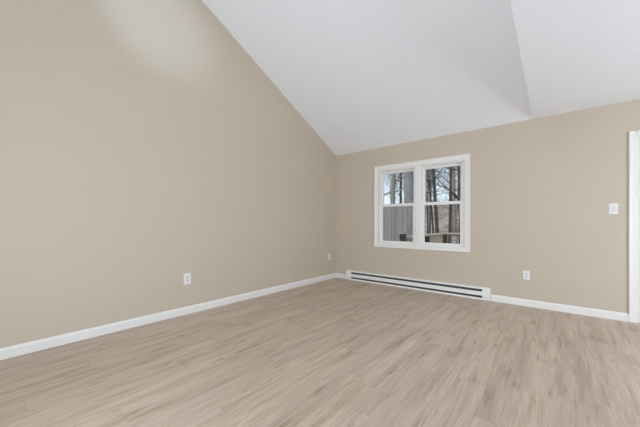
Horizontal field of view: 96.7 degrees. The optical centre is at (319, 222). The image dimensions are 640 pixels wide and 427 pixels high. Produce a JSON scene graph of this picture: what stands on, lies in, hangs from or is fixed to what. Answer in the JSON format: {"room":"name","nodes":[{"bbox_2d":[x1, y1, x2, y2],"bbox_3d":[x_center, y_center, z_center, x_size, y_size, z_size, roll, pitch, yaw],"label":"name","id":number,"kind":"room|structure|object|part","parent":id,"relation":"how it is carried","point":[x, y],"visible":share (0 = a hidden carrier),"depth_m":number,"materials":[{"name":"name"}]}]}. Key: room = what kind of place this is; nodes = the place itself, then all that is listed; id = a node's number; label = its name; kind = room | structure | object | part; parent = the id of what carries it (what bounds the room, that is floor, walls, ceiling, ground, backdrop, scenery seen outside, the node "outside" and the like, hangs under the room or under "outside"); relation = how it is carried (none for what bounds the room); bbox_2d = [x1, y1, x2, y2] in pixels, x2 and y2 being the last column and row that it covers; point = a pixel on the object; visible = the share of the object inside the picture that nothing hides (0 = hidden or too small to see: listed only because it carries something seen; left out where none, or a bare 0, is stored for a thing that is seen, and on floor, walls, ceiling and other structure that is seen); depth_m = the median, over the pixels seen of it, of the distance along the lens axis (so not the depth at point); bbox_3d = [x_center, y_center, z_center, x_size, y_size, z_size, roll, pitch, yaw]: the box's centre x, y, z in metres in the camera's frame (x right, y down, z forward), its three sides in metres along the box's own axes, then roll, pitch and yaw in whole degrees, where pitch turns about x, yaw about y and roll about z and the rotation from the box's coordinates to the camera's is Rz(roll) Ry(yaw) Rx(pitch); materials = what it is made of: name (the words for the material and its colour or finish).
{"room":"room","nodes":[
{"label":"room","id":0,"kind":"room"},
{"bbox_2d":[0,0,335,347],"bbox_3d":[-2.474,-1.226,2.452,0.120,4.633,8.600,0,0,40],"label":"wall","id":1,"kind":"structure","parent":0,"point":[143,147],"depth_m":3.03,"materials":[{"name":"beige paint"}]},
{"bbox_2d":[0,273,335,359],"bbox_3d":[-2.422,1.045,2.409,0.014,0.090,8.600,0,0,40],"label":"baseboard","id":2,"kind":"structure","parent":1,"relation":"attached to","point":[37,345],"depth_m":2.97,"materials":[{"name":"white paint"}]},
{"bbox_2d":[184,273,190,284],"bbox_3d":[-1.590,0.668,3.411,0.008,0.132,0.088,0,0,40],"label":"wall outlet","id":3,"kind":"object","parent":1,"relation":"attached to","point":[187,276],"visible":1,"depth_m":3.41,"materials":[{"name":"white plastic"}]},
{"bbox_2d":[0,277,639,426],"bbox_3d":[0.044,1.150,0.373,6.650,0.120,8.870,0,0,40],"label":"floor","id":4,"kind":"structure","parent":0,"point":[334,352],"depth_m":2.15,"materials":[{"name":"brown wood"}]},
{"bbox_2d":[202,0,639,155],"bbox_3d":[0.044,-2.458,0.373,6.650,2.370,8.870,0,0,40],"label":"ceiling","id":5,"kind":"structure","parent":0,"point":[364,75],"depth_m":3.37,"materials":[{"name":"white paint"}]},
{"bbox_2d":[336,99,639,312],"bbox_3d":[2.835,-0.130,3.723,6.650,2.440,0.150,0,0,40],"label":"wall","id":6,"kind":"structure","parent":0,"point":[542,189],"depth_m":3.69,"materials":[{"name":"beige paint"}]},
{"bbox_2d":[336,273,345,278],"bbox_3d":[0.434,1.045,5.617,0.268,0.090,0.014,0,0,40],"label":"baseboard","id":7,"kind":"structure","parent":6,"relation":"attached to","point":[338,275],"depth_m":5.63,"materials":[{"name":"white paint"}]},
{"bbox_2d":[346,270,490,300],"bbox_3d":[1.449,0.996,4.736,2.417,0.180,0.068,0,0,40],"label":"baseboard heater","id":8,"kind":"object","parent":6,"relation":"attached to","point":[454,289],"visible":1,"depth_m":4.54,"materials":[{"name":"white metal"}]},
{"bbox_2d":[374,153,469,252],"bbox_3d":[1.622,-0.292,4.694,1.563,1.446,0.131,0,0,40],"label":"window","id":9,"kind":"structure","parent":6,"relation":"in","point":[419,167],"depth_m":4.63,"materials":[{"name":"white paint"}]},
{"bbox_3d":[1.350,-0.283,4.935,0.673,1.307,0.108,0,0,40],"label":"frame","id":10,"kind":"part","parent":9,"relation":"part of","materials":[{"name":"white plastic"}]},
{"bbox_3d":[1.340,0.008,4.922,0.633,0.684,0.034,0,0,40],"label":"sash","id":11,"kind":"part","parent":9,"relation":"part of","materials":[{"name":"white plastic"}]},
{"bbox_3d":[1.363,-0.604,4.950,0.633,0.627,0.034,0,0,40],"label":"sash","id":12,"kind":"part","parent":9,"relation":"part of","materials":[{"name":"white plastic"}]},
{"bbox_3d":[1.916,-0.283,4.464,0.653,1.307,0.108,0,0,40],"label":"frame","id":13,"kind":"part","parent":9,"relation":"part of","materials":[{"name":"white plastic"}]},
{"bbox_3d":[1.905,0.008,4.451,0.613,0.684,0.034,0,0,40],"label":"sash","id":14,"kind":"part","parent":9,"relation":"part of","materials":[{"name":"white plastic"}]},
{"bbox_3d":[1.928,-0.604,4.479,0.613,0.627,0.034,0,0,40],"label":"sash","id":15,"kind":"part","parent":9,"relation":"part of","materials":[{"name":"white plastic"}]},
{"bbox_2d":[523,271,529,279],"bbox_3d":[2.704,0.685,3.728,0.075,0.116,0.008,0,0,40],"label":"wall outlet","id":16,"kind":"object","parent":6,"relation":"attached to","point":[526,274],"visible":1,"depth_m":3.72,"materials":[{"name":"white plastic"}]},
{"bbox_2d":[491,294,628,321],"bbox_3d":[2.902,1.045,3.560,1.318,0.090,0.014,0,0,40],"label":"baseboard","id":17,"kind":"structure","parent":6,"relation":"attached to","point":[620,316],"depth_m":3.48,"materials":[{"name":"white paint"}]},
{"bbox_2d":[608,203,617,213],"bbox_3d":[3.317,-0.160,3.217,0.076,0.120,0.010,0,0,40],"label":"light switch","id":18,"kind":"object","parent":6,"relation":"attached to","point":[612,208],"visible":1,"depth_m":3.21,"materials":[{"name":"white plastic"}]},
{"bbox_2d":[629,130,639,322],"bbox_3d":[3.802,0.042,2.874,0.942,2.096,0.216,0,0,40],"label":"door frame","id":19,"kind":"structure","parent":6,"relation":"in","point":[634,136],"depth_m":3.11,"materials":[{"name":"white paint"}]},
{"label":"outside","id":20,"kind":"structure","parent":0,"visible":0},
{"bbox_3d":[4.074,1.270,4.578,4.800,0.160,2.730,0,0,40],"label":"deck","id":21,"kind":"object","parent":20,"visible":0},
{"bbox_2d":[399,233,459,243],"bbox_3d":[4.085,0.683,4.637,4.760,1.013,2.645,0,0,40],"label":"deck railing","id":22,"kind":"object","parent":21,"relation":"on","point":[433,237],"visible":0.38,"depth_m":6.50,"materials":[{"name":"brown wood"}]},
{"bbox_3d":[1.499,0.693,5.142,0.090,0.995,0.090,0,0,40],"label":"post","id":23,"kind":"part","parent":22,"relation":"part of","materials":[{"name":"brown wood"}]},
{"bbox_3d":[2.342,0.259,6.154,0.140,0.038,2.545,0,0,40],"label":"rail","id":24,"kind":"part","parent":22,"relation":"part of","materials":[{"name":"brown wood"}]},
{"bbox_3d":[3.112,0.735,7.078,0.090,0.910,0.090,0,0,40],"label":"post","id":25,"kind":"part","parent":22,"relation":"part of","materials":[{"name":"brown wood"}]},
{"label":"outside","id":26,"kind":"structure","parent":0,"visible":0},
{"bbox_2d":[425,205,457,243],"bbox_3d":[17.774,-0.480,36.956,100.000,4.399,70.000,0,0,40],"label":"ground","id":27,"kind":"structure","parent":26,"point":[443,221],"depth_m":25.95,"materials":[{"name":"brown soil"}]},
{"bbox_2d":[384,173,401,202],"bbox_3d":[3.805,-4.314,14.348,4.668,11.656,4.707,0,0,3],"label":"bare tree","id":28,"kind":"object","parent":27,"relation":"on","point":[400,181],"visible":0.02,"depth_m":14.15,"materials":[{"name":"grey plant"}]},
{"bbox_2d":[383,206,403,240],"bbox_3d":[0.968,0.533,11.774,6.014,2.414,0.153,0,0,40],"label":"fence","id":29,"kind":"object","parent":27,"relation":"on","point":[393,217],"visible":0.04,"depth_m":10.27,"materials":[{"name":"grey wood"}]},
{"bbox_2d":[404,171,413,235],"bbox_3d":[2.838,-4.315,8.885,6.277,12.024,2.727,0,0,6],"label":"bare tree","id":30,"kind":"object","parent":27,"relation":"on","point":[408,176],"visible":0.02,"depth_m":8.74,"materials":[{"name":"grey plant"}]},
{"bbox_2d":[389,174,431,212],"bbox_3d":[7.207,-6.869,20.508,7.015,15.584,7.198,0,0,-20],"label":"tree","id":31,"kind":"object","parent":27,"relation":"on","point":[431,174],"visible":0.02,"depth_m":20.58,"materials":[{"name":"grey plant"}]},
{"bbox_2d":[384,166,457,203],"bbox_3d":[3.281,-4.508,13.270,4.938,12.195,5.707,0,0,-27],"label":"bare tree","id":32,"kind":"object","parent":27,"relation":"on","point":[393,176],"visible":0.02,"depth_m":13.37,"materials":[{"name":"grey plant"}]},
{"bbox_2d":[384,168,459,233],"bbox_3d":[5.541,-4.947,14.853,5.477,12.786,6.268,0,0,40],"label":"bare tree","id":33,"kind":"object","parent":27,"relation":"on","point":[459,168],"visible":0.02,"depth_m":14.81,"materials":[{"name":"brown plant"}]},
{"bbox_2d":[397,167,460,232],"bbox_3d":[4.960,-4.386,13.175,4.742,11.921,6.830,0,0,-24],"label":"bare tree","id":34,"kind":"object","parent":27,"relation":"on","point":[434,195],"visible":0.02,"depth_m":12.65,"materials":[{"name":"brown plant"}]},
{"bbox_2d":[425,170,440,233],"bbox_3d":[6.503,-1.299,16.665,1.106,5.202,1.134,0,0,-3],"label":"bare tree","id":35,"kind":"object","parent":27,"relation":"on","point":[430,170],"visible":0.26,"depth_m":16.72,"materials":[{"name":"brown plant"}]},
{"bbox_2d":[426,166,458,242],"bbox_3d":[5.037,-4.677,10.988,4.939,12.607,7.684,0,0,-18],"label":"bare tree","id":36,"kind":"object","parent":27,"relation":"on","point":[451,192],"visible":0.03,"depth_m":11.27,"materials":[{"name":"brown plant"}]},
{"bbox_2d":[426,166,460,243],"bbox_3d":[6.716,-4.398,13.031,5.778,12.013,4.968,0,0,37],"label":"bare tree","id":37,"kind":"object","parent":27,"relation":"on","point":[458,173],"visible":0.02,"depth_m":12.94,"materials":[{"name":"brown plant"}]},
{"bbox_2d":[426,166,460,219],"bbox_3d":[8.767,-3.439,17.707,4.684,9.153,4.507,0,0,22],"label":"tree","id":38,"kind":"object","parent":27,"relation":"on","point":[460,166],"visible":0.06,"depth_m":17.82,"materials":[{"name":"grey plant"}]},
{"bbox_2d":[429,173,460,232],"bbox_3d":[6.716,-4.998,16.191,6.008,12.813,5.786,0,0,5],"label":"bare tree","id":39,"kind":"object","parent":27,"relation":"on","point":[443,173],"visible":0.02,"depth_m":15.66,"materials":[{"name":"brown plant"}]},
{"bbox_2d":[437,168,457,235],"bbox_3d":[9.820,-4.780,19.377,5.878,11.485,5.655,0,0,41],"label":"tree","id":40,"kind":"object","parent":27,"relation":"on","point":[454,174],"visible":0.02,"depth_m":19.36,"materials":[{"name":"plant"}]},
{"bbox_2d":[436,167,460,234],"bbox_3d":[9.342,-3.911,20.157,4.742,9.635,4.484,0,0,16],"label":"tree","id":41,"kind":"object","parent":27,"relation":"on","point":[452,167],"visible":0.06,"depth_m":19.77,"materials":[{"name":"plant"}]},
{"bbox_2d":[444,166,460,243],"bbox_3d":[5.328,-1.375,10.520,1.789,6.043,2.076,0,0,40],"label":"bare tree","id":42,"kind":"object","parent":27,"relation":"on","point":[454,166],"visible":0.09,"depth_m":10.63,"materials":[{"name":"beige plant"}]}
]}

